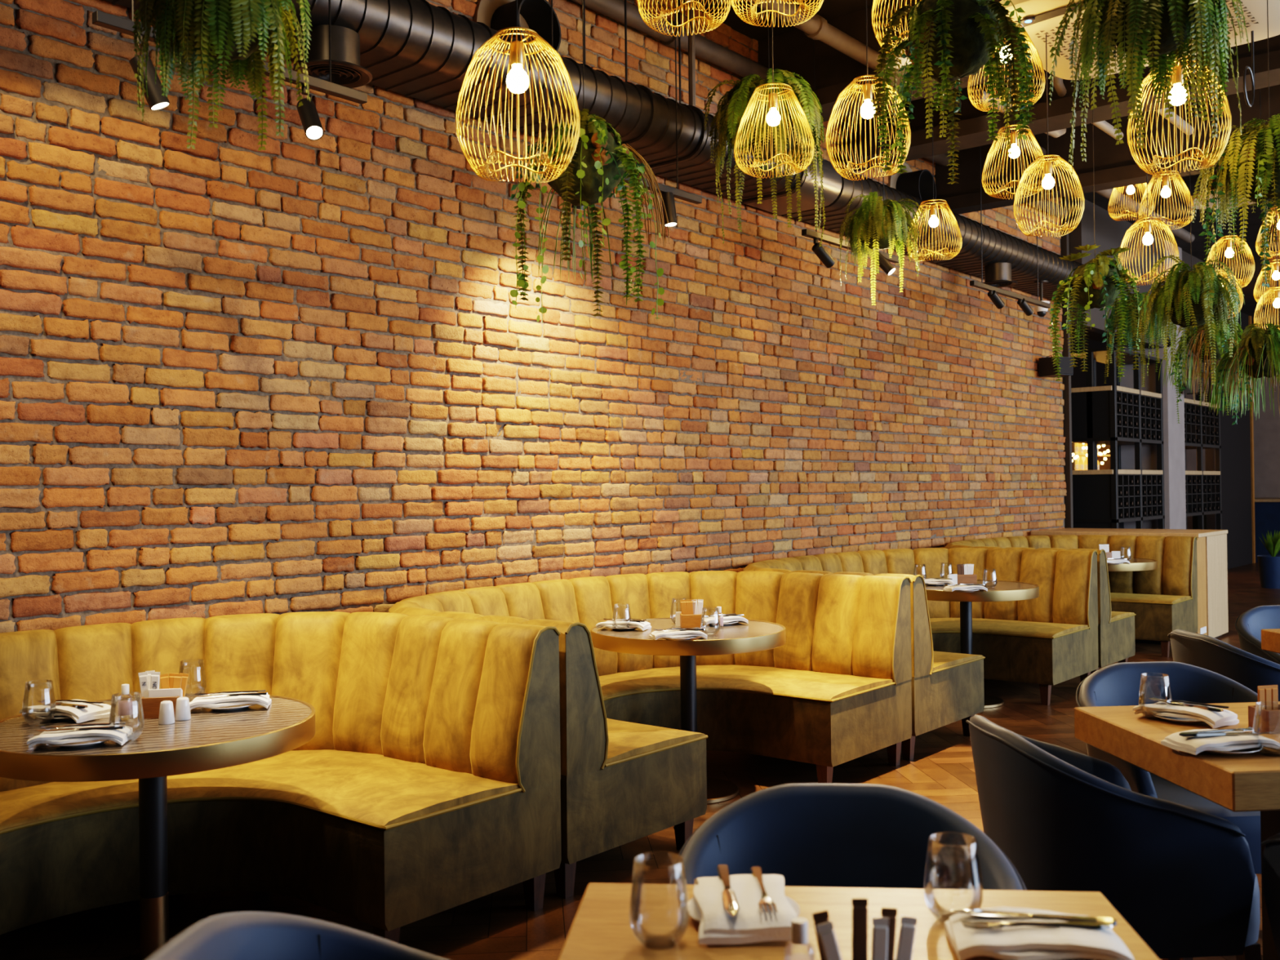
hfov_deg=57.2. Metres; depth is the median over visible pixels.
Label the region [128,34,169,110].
light
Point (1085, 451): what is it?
liquor bottle
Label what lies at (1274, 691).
stick
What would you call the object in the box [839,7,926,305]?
hanging plant
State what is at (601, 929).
table
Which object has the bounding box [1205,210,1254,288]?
pendant lamp
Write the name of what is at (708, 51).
pipe
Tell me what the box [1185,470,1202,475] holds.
wood shelf
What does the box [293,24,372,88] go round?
air diffuser
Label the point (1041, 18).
ceiling light panel
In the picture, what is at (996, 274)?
air diffuser
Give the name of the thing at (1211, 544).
divider
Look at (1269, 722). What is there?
condiment caddy
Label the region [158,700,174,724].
shaker
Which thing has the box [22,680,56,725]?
glass tumbler
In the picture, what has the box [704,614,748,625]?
napkin
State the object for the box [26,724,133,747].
napkin
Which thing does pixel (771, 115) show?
bulb
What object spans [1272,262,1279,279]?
bulb
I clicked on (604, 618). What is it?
fork
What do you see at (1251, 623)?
tub chair
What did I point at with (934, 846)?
glass tumbler
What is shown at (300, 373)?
wall
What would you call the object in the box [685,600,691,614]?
stick
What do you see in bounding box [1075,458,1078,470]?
liquor bottle
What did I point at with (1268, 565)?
potted plant
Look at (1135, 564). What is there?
round table
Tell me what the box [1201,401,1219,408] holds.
wood shelf
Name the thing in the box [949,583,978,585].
fork
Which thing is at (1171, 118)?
conduit
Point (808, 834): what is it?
tub chair
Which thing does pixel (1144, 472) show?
wood shelf
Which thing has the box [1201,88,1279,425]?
hanging plant
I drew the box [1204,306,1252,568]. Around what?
wall
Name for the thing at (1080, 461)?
liquor bottle
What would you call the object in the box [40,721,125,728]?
fork
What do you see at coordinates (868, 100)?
bulb
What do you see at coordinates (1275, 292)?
bulb
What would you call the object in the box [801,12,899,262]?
track rail
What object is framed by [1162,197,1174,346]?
light
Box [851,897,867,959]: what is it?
stick
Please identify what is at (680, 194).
track rail
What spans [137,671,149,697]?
stick
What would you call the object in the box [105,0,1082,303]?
spiral duct
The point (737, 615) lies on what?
knife
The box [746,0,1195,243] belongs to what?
ceiling pipe
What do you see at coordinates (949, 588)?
napkin
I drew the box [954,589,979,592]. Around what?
plate
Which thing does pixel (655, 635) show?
napkin
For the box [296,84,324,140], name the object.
light
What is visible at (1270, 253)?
pendant lamp
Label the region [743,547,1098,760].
banquette
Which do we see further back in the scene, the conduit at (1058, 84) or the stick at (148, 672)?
the conduit at (1058, 84)
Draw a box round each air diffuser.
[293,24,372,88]
[982,262,1017,287]
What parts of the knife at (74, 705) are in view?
blade, handle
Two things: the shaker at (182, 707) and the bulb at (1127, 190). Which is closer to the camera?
the shaker at (182, 707)
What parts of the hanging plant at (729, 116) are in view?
trailing stem, trailing stem, trailing stem, trailing stem, trailing stem, trailing stem, trailing stem, trailing stem, trailing stem, trailing stem, trailing stem, trailing stem, trailing stem, trailing stem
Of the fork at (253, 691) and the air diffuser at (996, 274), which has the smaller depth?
the fork at (253, 691)
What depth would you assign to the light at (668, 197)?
5.96 m
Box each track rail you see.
[92,0,367,104]
[527,0,702,204]
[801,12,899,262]
[969,146,1050,308]
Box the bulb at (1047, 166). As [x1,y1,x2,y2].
[1041,160,1054,189]
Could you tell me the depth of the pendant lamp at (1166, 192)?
7.83 m
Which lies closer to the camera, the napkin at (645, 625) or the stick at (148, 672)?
the stick at (148, 672)
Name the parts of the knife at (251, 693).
blade, handle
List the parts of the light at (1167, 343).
stem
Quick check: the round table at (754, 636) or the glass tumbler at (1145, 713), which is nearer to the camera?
the glass tumbler at (1145, 713)
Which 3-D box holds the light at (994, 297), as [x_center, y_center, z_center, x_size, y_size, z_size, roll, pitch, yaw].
[2.778,-1.409,9.162,0.172,0.140,0.066,0,-1,-44]
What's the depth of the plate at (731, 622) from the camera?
5.51 m
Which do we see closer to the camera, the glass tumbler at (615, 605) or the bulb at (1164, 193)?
the glass tumbler at (615, 605)
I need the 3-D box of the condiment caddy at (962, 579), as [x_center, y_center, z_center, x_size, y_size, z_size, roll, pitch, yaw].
[2.143,0.651,7.742,0.131,0.060,0.075,-1,0,-5]
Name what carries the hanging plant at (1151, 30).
hanging from the ceiling
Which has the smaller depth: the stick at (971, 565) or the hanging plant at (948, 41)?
the hanging plant at (948, 41)
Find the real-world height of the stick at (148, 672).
0.125 m
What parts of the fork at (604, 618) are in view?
handle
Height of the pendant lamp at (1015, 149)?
1.299 m
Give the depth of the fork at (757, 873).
1.74 m
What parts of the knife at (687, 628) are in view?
blade, handle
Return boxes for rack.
[1071,346,1164,528]
[1183,365,1222,529]
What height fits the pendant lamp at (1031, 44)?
1.121 m
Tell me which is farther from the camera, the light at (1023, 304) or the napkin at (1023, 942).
the light at (1023, 304)
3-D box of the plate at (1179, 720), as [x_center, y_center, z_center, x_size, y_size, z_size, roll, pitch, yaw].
[1.484,0.646,3.199,0.171,0.016,0.171,0,-1,-38]
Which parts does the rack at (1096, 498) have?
panel, post, panel, post, post, rail frame, post, panel, post, post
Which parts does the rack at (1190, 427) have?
post, post, rail frame, post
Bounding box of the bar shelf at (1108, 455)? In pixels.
[1075,453,1110,457]
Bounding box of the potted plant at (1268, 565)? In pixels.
[1257,530,1279,588]
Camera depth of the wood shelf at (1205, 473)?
15.53 m
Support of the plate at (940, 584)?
on the round table at (1004, 591)
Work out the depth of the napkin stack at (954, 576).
7.66 m
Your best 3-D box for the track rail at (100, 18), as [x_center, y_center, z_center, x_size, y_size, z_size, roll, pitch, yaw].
[-1.408,-2.145,4.146,0.036,1.378,1.050,-1,-1,40]
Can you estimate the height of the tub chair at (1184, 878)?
0.797 m
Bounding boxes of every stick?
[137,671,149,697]
[145,670,154,689]
[150,671,159,689]
[159,673,169,688]
[168,673,173,688]
[172,673,182,688]
[179,672,188,697]
[680,600,686,614]
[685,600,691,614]
[690,599,695,614]
[691,599,697,614]
[697,599,703,614]
[812,910,829,959]
[816,920,841,959]
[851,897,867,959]
[871,917,888,959]
[880,907,897,959]
[895,915,917,959]
[956,564,961,574]
[960,564,964,574]
[963,564,967,574]
[967,564,970,574]
[969,564,973,574]
[1257,685,1265,709]
[1264,684,1271,710]
[1271,684,1278,710]
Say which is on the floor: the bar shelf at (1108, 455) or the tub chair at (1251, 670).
the tub chair at (1251, 670)
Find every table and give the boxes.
[0,693,315,959]
[557,882,1159,959]
[590,617,786,804]
[924,579,1039,708]
[1074,701,1279,959]
[1107,557,1157,571]
[1261,628,1279,653]
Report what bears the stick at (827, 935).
on the condiment caddy
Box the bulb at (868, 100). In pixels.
[860,83,875,119]
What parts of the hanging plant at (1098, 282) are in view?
trailing stem, trailing stem, trailing stem, trailing stem, trailing stem, trailing stem, trailing stem, trailing stem, trailing stem, trailing stem, trailing stem, trailing stem, trailing stem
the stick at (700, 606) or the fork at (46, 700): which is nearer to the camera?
the fork at (46, 700)
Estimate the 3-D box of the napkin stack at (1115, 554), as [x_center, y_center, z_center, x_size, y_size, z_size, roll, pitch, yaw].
[4.073,0.643,10.060,0.072,0.068,0.020,-1,0,0]
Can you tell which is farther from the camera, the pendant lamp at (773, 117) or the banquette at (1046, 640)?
the banquette at (1046, 640)
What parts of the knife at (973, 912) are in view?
blade, handle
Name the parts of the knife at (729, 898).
handle, blade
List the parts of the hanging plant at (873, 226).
trailing stem, trailing stem, trailing stem, trailing stem, trailing stem, trailing stem, trailing stem, trailing stem, trailing stem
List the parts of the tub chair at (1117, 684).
leg, seat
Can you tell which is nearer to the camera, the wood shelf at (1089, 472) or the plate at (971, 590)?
the plate at (971, 590)
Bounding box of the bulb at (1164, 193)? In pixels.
[1160,176,1170,197]
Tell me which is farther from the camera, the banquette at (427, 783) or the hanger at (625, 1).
the hanger at (625, 1)
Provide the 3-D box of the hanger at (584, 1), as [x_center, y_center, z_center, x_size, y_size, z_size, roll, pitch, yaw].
[-0.284,-2.422,5.946,0.011,0.820,0.011,0,-1,-28]
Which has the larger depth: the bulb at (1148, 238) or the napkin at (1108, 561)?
the napkin at (1108, 561)
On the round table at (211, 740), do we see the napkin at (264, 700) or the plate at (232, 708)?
the plate at (232, 708)
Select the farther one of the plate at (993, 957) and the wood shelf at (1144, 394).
the wood shelf at (1144, 394)
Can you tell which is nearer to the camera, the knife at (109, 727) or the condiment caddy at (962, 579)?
the knife at (109, 727)
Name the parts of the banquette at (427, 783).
seat, backrest, leg, leg, panel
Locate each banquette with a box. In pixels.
[0,611,561,943]
[388,570,911,898]
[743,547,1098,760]
[945,534,1198,674]
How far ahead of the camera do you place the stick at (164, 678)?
3.44 m
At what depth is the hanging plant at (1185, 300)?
6.49 m
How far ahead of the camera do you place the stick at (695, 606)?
5.50 m
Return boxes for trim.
[1059,195,1073,528]
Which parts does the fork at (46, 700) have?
handle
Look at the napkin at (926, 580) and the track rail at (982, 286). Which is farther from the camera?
the track rail at (982, 286)
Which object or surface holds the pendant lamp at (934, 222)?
hanging from the ceiling
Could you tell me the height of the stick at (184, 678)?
0.116 m
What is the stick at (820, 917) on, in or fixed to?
on the condiment caddy
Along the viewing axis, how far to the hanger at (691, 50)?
6.62 m
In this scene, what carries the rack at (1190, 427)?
on the floor
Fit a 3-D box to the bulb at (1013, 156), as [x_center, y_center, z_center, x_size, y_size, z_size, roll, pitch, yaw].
[2.041,-1.827,6.407,0.062,0.144,0.062,-1,-1,40]
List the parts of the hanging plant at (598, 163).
trailing stem, trailing stem, trailing stem, trailing stem, trailing stem, trailing stem, trailing stem, trailing stem, trailing stem, trailing stem, trailing stem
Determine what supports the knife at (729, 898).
on the napkin at (749, 925)
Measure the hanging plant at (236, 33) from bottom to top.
2.027 m
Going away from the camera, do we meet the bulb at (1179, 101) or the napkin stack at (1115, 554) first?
the bulb at (1179, 101)
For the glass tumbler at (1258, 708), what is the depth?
2.77 m
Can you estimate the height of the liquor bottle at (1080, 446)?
0.226 m
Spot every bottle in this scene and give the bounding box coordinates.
[118,684,133,720]
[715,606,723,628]
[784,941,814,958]
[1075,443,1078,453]
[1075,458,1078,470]
[1077,443,1083,453]
[1078,455,1084,470]
[1083,443,1087,453]
[1084,456,1087,470]
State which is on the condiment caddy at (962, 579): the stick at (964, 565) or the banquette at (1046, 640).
the stick at (964, 565)
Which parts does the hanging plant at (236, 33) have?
trailing stem, trailing stem, trailing stem, trailing stem, trailing stem, trailing stem, trailing stem, trailing stem, trailing stem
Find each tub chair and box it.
[144,911,449,959]
[669,782,1026,890]
[965,715,1261,959]
[1075,661,1261,959]
[1168,629,1279,701]
[1235,604,1279,664]
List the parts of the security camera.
mounting plate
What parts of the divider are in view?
white plate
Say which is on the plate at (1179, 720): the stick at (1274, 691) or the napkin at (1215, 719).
the napkin at (1215, 719)
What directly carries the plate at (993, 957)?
on the table at (601, 929)
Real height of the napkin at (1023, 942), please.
0.043 m
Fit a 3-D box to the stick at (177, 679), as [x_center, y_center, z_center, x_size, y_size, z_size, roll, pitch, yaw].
[-1.360,0.625,3.447,0.036,0.115,0.009,-1,0,-10]
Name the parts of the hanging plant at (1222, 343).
trailing stem, trailing stem, trailing stem, trailing stem, trailing stem, trailing stem, trailing stem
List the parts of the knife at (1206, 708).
blade, handle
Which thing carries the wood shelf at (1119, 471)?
attached to the rack at (1096, 498)
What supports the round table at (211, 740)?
on the floor
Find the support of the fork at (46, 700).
on the napkin at (94, 711)
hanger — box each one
[582,0,585,64]
[624,0,627,81]
[677,0,681,103]
[687,0,695,106]
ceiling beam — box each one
[758,0,1040,122]
[832,35,1279,172]
[934,84,1279,214]
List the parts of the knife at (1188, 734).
handle, blade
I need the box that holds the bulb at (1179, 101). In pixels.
[1168,65,1186,105]
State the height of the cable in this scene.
1.114 m
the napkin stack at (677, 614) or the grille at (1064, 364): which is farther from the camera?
the grille at (1064, 364)
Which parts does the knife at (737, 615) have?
handle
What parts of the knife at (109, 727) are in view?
blade, handle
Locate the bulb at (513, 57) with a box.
[506,40,528,93]
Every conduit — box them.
[973,88,1066,137]
[1052,74,1123,140]
[1155,107,1194,135]
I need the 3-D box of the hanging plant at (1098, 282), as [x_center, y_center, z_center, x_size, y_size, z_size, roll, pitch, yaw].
[2.388,-1.693,6.207,0.462,2.338,0.492,-1,-1,22]
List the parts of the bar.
panel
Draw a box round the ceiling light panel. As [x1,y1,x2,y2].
[999,0,1279,79]
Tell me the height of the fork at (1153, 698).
0.006 m
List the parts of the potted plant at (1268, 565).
pot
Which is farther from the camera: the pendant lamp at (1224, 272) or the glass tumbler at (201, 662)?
the pendant lamp at (1224, 272)
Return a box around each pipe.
[571,0,1068,218]
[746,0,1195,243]
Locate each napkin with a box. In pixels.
[19,699,111,723]
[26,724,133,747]
[189,692,271,710]
[595,619,651,631]
[648,628,707,639]
[693,874,797,944]
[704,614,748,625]
[923,578,953,584]
[942,584,987,591]
[944,906,1134,959]
[1106,559,1129,564]
[1132,701,1239,728]
[1160,728,1279,755]
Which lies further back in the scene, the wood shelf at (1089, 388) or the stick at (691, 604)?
the wood shelf at (1089, 388)
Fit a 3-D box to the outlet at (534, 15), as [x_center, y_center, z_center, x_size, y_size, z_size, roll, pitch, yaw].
[-0.580,-2.210,5.804,0.240,0.480,0.480,-1,-1,40]
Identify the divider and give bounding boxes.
[1031,528,1228,644]
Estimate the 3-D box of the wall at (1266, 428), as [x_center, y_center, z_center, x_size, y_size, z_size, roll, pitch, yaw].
[15.585,-0.761,20.917,13.500,4.280,0.100,-1,-1,40]
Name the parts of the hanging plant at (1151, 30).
trailing stem, trailing stem, trailing stem, trailing stem, trailing stem, trailing stem, trailing stem, trailing stem, trailing stem, trailing stem, trailing stem, trailing stem, trailing stem, trailing stem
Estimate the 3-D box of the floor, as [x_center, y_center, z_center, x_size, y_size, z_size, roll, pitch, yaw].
[6.942,1.400,10.485,13.912,0.004,27.000,-1,-1,40]
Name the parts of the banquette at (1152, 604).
backrest, panel, leg, seat, leg, panel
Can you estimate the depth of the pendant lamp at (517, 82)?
3.24 m
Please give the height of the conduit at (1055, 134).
0.505 m
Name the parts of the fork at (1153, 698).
handle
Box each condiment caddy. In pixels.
[141,695,179,719]
[680,613,704,627]
[957,573,977,583]
[1105,551,1111,558]
[1248,703,1279,733]
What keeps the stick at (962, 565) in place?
on the condiment caddy at (962, 579)
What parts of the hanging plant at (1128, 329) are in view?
trailing stem, trailing stem, trailing stem, trailing stem, trailing stem, trailing stem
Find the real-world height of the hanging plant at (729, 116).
1.672 m
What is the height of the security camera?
0.313 m
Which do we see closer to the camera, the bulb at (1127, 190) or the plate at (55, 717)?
the plate at (55, 717)
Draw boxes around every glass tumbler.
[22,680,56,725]
[108,692,144,742]
[178,658,206,700]
[612,603,631,631]
[629,851,689,950]
[670,597,686,624]
[700,607,719,635]
[913,564,926,577]
[923,831,982,923]
[940,562,953,577]
[982,568,997,588]
[1120,546,1131,560]
[1137,672,1172,719]
[1252,701,1279,757]
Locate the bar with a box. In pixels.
[1071,442,1110,470]
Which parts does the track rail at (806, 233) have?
suspension rod, rail, suspension rod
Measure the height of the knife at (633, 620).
0.006 m
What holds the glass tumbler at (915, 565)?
on the round table at (1004, 591)
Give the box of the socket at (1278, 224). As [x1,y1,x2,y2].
[1276,212,1279,229]
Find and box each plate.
[35,715,73,720]
[48,739,109,747]
[202,703,256,711]
[606,626,637,630]
[661,635,697,640]
[688,896,799,922]
[708,621,738,625]
[924,582,947,586]
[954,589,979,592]
[993,956,1097,959]
[1106,562,1124,564]
[1153,715,1204,724]
[1202,746,1261,755]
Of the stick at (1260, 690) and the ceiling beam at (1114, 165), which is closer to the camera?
the stick at (1260, 690)
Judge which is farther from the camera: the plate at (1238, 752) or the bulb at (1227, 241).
the bulb at (1227, 241)
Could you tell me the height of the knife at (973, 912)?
0.006 m
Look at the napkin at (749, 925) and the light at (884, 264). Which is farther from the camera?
the light at (884, 264)
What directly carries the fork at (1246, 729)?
on the napkin at (1194, 745)
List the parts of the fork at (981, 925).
handle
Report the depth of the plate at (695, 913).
1.77 m
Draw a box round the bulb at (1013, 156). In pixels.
[1008,131,1020,158]
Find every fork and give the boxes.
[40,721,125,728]
[42,698,104,703]
[195,689,265,695]
[603,617,646,620]
[653,626,699,630]
[704,613,736,616]
[750,866,777,912]
[923,577,951,578]
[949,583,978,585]
[960,920,1112,929]
[1151,697,1229,708]
[1180,727,1253,733]
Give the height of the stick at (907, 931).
0.122 m
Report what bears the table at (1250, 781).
on the floor
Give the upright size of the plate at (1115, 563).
0.016 m
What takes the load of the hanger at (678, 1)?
hanging from the ceiling
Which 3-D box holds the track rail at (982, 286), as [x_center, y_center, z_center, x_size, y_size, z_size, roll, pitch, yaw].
[2.985,-2.154,9.441,0.036,1.378,1.550,-1,-1,40]
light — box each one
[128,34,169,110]
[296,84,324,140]
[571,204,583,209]
[661,191,677,226]
[811,238,835,267]
[871,251,895,275]
[987,289,1004,308]
[1017,297,1033,315]
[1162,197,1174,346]
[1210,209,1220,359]
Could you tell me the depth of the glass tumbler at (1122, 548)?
9.72 m
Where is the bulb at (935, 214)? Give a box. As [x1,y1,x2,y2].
[928,204,938,227]
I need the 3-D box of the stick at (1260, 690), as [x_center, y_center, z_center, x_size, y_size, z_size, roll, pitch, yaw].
[1.621,0.591,3.065,0.020,0.108,0.007,-1,0,-12]
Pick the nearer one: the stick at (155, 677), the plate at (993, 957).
the plate at (993, 957)
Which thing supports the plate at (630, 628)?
on the round table at (754, 636)
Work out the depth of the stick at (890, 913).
1.44 m
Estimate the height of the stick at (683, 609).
0.120 m
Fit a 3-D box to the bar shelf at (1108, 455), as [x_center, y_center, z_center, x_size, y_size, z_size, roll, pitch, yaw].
[6.851,-0.357,17.444,0.320,0.025,6.400,-1,-1,40]
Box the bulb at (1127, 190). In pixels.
[1126,185,1134,194]
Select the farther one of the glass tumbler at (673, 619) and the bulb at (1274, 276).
the bulb at (1274, 276)
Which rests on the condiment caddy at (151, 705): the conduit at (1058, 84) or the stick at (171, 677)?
the stick at (171, 677)
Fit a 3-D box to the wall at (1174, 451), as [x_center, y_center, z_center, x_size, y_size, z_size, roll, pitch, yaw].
[6.207,-0.702,14.365,0.670,4.280,0.680,-1,-1,40]
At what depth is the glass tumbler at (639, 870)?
1.65 m
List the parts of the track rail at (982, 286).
suspension rod, rail, suspension rod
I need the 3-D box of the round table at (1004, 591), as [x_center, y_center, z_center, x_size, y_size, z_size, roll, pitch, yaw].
[2.105,1.054,7.572,0.896,0.756,0.896,-1,0,-18]
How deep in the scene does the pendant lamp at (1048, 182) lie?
5.59 m
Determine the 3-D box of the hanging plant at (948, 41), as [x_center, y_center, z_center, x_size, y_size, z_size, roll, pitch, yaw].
[1.031,-1.952,3.897,0.517,1.826,0.501,-1,-1,35]
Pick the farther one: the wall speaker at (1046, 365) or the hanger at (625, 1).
the wall speaker at (1046, 365)
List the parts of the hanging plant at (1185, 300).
trailing stem, trailing stem, trailing stem, trailing stem, trailing stem, trailing stem, trailing stem, trailing stem, trailing stem, trailing stem, trailing stem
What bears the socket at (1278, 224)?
attached to the pendant lamp at (1270, 253)
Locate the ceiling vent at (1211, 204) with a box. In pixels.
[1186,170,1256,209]
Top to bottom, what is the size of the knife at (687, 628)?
0.006 m
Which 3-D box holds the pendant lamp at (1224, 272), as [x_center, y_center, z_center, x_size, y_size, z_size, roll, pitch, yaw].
[5.028,-2.132,10.204,0.363,1.459,0.362,0,-1,-35]
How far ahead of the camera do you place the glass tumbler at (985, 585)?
7.31 m
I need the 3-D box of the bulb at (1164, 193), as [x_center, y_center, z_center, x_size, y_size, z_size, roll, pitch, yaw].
[3.512,-1.958,7.847,0.062,0.144,0.062,-1,-1,40]
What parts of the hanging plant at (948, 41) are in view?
trailing stem, trailing stem, trailing stem, trailing stem, trailing stem, trailing stem, trailing stem, trailing stem, trailing stem, trailing stem, trailing stem, trailing stem, trailing stem, trailing stem, trailing stem, trailing stem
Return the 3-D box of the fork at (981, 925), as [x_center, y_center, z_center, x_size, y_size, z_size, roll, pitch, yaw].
[0.543,0.609,1.609,0.202,0.006,0.025,-1,0,2]
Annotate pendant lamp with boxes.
[455,0,580,182]
[636,0,730,36]
[730,0,823,26]
[733,0,814,178]
[826,0,911,180]
[871,0,920,58]
[906,96,962,261]
[967,22,1045,111]
[981,65,1044,199]
[1013,34,1084,237]
[1107,182,1154,221]
[1118,116,1178,285]
[1126,54,1231,176]
[1137,118,1195,230]
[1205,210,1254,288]
[1217,191,1243,317]
[1253,204,1279,304]
[1253,210,1279,329]
[1255,206,1279,259]
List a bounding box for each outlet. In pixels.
[472,0,561,51]
[886,162,936,204]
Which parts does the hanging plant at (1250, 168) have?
trailing stem, trailing stem, trailing stem, trailing stem, trailing stem, trailing stem, trailing stem, trailing stem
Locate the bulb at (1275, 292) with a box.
[1273,289,1279,307]
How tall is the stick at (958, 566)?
0.120 m
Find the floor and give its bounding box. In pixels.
[0,562,1279,959]
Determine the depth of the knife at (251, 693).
3.52 m
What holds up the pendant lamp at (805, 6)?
hanging from the ceiling
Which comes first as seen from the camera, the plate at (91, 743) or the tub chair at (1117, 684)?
the plate at (91, 743)
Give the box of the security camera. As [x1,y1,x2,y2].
[1034,280,1049,316]
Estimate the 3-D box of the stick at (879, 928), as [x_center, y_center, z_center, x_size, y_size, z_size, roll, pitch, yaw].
[0.287,0.587,1.409,0.028,0.122,0.014,-1,0,-4]
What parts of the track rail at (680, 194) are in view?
suspension rod, rail, suspension rod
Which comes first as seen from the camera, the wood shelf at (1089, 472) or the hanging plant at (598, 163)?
the hanging plant at (598, 163)
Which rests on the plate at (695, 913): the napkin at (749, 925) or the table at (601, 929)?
the napkin at (749, 925)
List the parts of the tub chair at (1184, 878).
leg, leg, seat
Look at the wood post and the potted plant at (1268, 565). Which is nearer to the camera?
the potted plant at (1268, 565)
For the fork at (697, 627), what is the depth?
5.04 m
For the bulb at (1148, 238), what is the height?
0.144 m
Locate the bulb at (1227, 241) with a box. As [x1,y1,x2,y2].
[1225,239,1234,257]
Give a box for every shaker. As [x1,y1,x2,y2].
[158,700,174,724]
[174,697,191,720]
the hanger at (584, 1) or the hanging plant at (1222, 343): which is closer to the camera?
the hanger at (584, 1)
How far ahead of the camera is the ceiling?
12.65 m
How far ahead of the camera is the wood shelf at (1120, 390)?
12.91 m
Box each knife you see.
[35,725,124,731]
[37,700,88,708]
[190,692,267,697]
[600,619,644,622]
[653,628,704,631]
[704,613,744,617]
[716,864,738,916]
[949,909,1116,926]
[957,584,984,585]
[1148,697,1223,711]
[1178,732,1270,737]
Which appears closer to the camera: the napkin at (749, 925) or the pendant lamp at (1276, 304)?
the napkin at (749, 925)
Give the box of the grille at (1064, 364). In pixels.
[1057,356,1073,374]
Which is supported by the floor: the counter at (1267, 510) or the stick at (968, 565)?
the counter at (1267, 510)
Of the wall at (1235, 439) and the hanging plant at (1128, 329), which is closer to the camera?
the hanging plant at (1128, 329)
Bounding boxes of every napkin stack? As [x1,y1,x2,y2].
[148,688,182,697]
[675,612,681,626]
[947,573,957,584]
[1111,551,1119,558]
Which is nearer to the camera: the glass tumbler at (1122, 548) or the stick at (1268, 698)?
the stick at (1268, 698)
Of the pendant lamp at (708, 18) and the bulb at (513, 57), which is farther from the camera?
the pendant lamp at (708, 18)
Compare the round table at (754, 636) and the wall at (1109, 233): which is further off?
the wall at (1109, 233)
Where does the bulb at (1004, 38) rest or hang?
attached to the pendant lamp at (1031, 44)
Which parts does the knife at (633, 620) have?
handle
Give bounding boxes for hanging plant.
[132,0,312,150]
[509,0,671,323]
[702,0,826,247]
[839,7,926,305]
[871,0,1035,184]
[1048,0,1249,175]
[1048,80,1142,381]
[1103,184,1177,386]
[1137,65,1244,386]
[1158,104,1264,423]
[1191,0,1279,288]
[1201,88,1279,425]
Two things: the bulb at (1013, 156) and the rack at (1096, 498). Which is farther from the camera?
the rack at (1096, 498)
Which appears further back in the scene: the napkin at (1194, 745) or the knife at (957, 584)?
the knife at (957, 584)
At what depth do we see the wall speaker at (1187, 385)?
14.11 m
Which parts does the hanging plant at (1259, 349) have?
trailing stem, trailing stem, trailing stem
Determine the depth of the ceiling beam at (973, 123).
7.48 m
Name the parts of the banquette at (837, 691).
leg, panel, backrest, leg, seat, leg, leg, panel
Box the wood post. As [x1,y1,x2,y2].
[1248,315,1255,563]
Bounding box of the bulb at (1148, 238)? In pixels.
[1142,221,1152,244]
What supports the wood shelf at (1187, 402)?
attached to the rack at (1190, 427)
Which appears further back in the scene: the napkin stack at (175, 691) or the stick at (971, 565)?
the stick at (971, 565)
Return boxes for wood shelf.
[1071,385,1111,392]
[1072,469,1113,475]
[1116,385,1139,394]
[1117,469,1141,474]
[1140,390,1161,398]
[1142,470,1163,474]
[1184,398,1200,404]
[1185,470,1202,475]
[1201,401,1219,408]
[1203,471,1220,475]
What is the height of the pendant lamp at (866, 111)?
1.596 m
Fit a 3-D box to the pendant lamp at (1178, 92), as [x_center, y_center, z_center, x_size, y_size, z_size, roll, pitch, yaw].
[1.943,-2.000,4.264,0.345,1.746,0.345,0,-1,-27]
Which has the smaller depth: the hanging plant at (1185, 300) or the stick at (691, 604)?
the stick at (691, 604)
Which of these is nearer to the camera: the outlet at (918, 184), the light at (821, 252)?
the light at (821, 252)
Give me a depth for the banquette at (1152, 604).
9.80 m
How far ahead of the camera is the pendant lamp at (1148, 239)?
7.18 m
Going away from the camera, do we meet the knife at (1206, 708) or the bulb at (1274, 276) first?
the knife at (1206, 708)
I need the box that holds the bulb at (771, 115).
[766,92,780,126]
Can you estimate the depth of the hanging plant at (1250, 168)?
4.54 m
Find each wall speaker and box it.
[1038,355,1073,377]
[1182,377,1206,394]
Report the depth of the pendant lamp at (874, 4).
5.60 m
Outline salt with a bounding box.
[784,917,814,959]
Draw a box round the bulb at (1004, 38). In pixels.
[1000,38,1011,62]
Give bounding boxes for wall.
[0,0,1066,632]
[1069,196,1222,364]
[1070,335,1109,387]
[1111,240,1186,528]
[1185,358,1279,528]
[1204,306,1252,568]
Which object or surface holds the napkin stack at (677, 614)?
on the round table at (754, 636)
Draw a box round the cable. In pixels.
[1242,31,1254,106]
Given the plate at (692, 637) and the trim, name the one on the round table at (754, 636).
the plate at (692, 637)
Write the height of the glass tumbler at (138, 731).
0.121 m
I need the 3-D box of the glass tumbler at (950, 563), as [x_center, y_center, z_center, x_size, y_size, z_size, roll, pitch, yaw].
[2.087,0.623,7.998,0.086,0.121,0.086,-1,-1,40]
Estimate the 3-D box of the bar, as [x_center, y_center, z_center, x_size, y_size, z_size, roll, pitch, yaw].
[6.862,0.255,17.436,0.410,2.400,6.440,-1,-1,40]
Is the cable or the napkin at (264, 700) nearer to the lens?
the napkin at (264, 700)
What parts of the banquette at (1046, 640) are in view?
leg, backrest, panel, leg, seat, leg, leg, panel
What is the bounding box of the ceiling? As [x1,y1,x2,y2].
[680,0,1279,343]
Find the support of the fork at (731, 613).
on the napkin at (708, 620)
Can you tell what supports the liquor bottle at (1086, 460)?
on the bar
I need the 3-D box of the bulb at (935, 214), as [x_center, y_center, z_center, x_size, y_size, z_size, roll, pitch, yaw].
[1.878,-1.688,7.510,0.063,0.144,0.063,-1,-1,40]

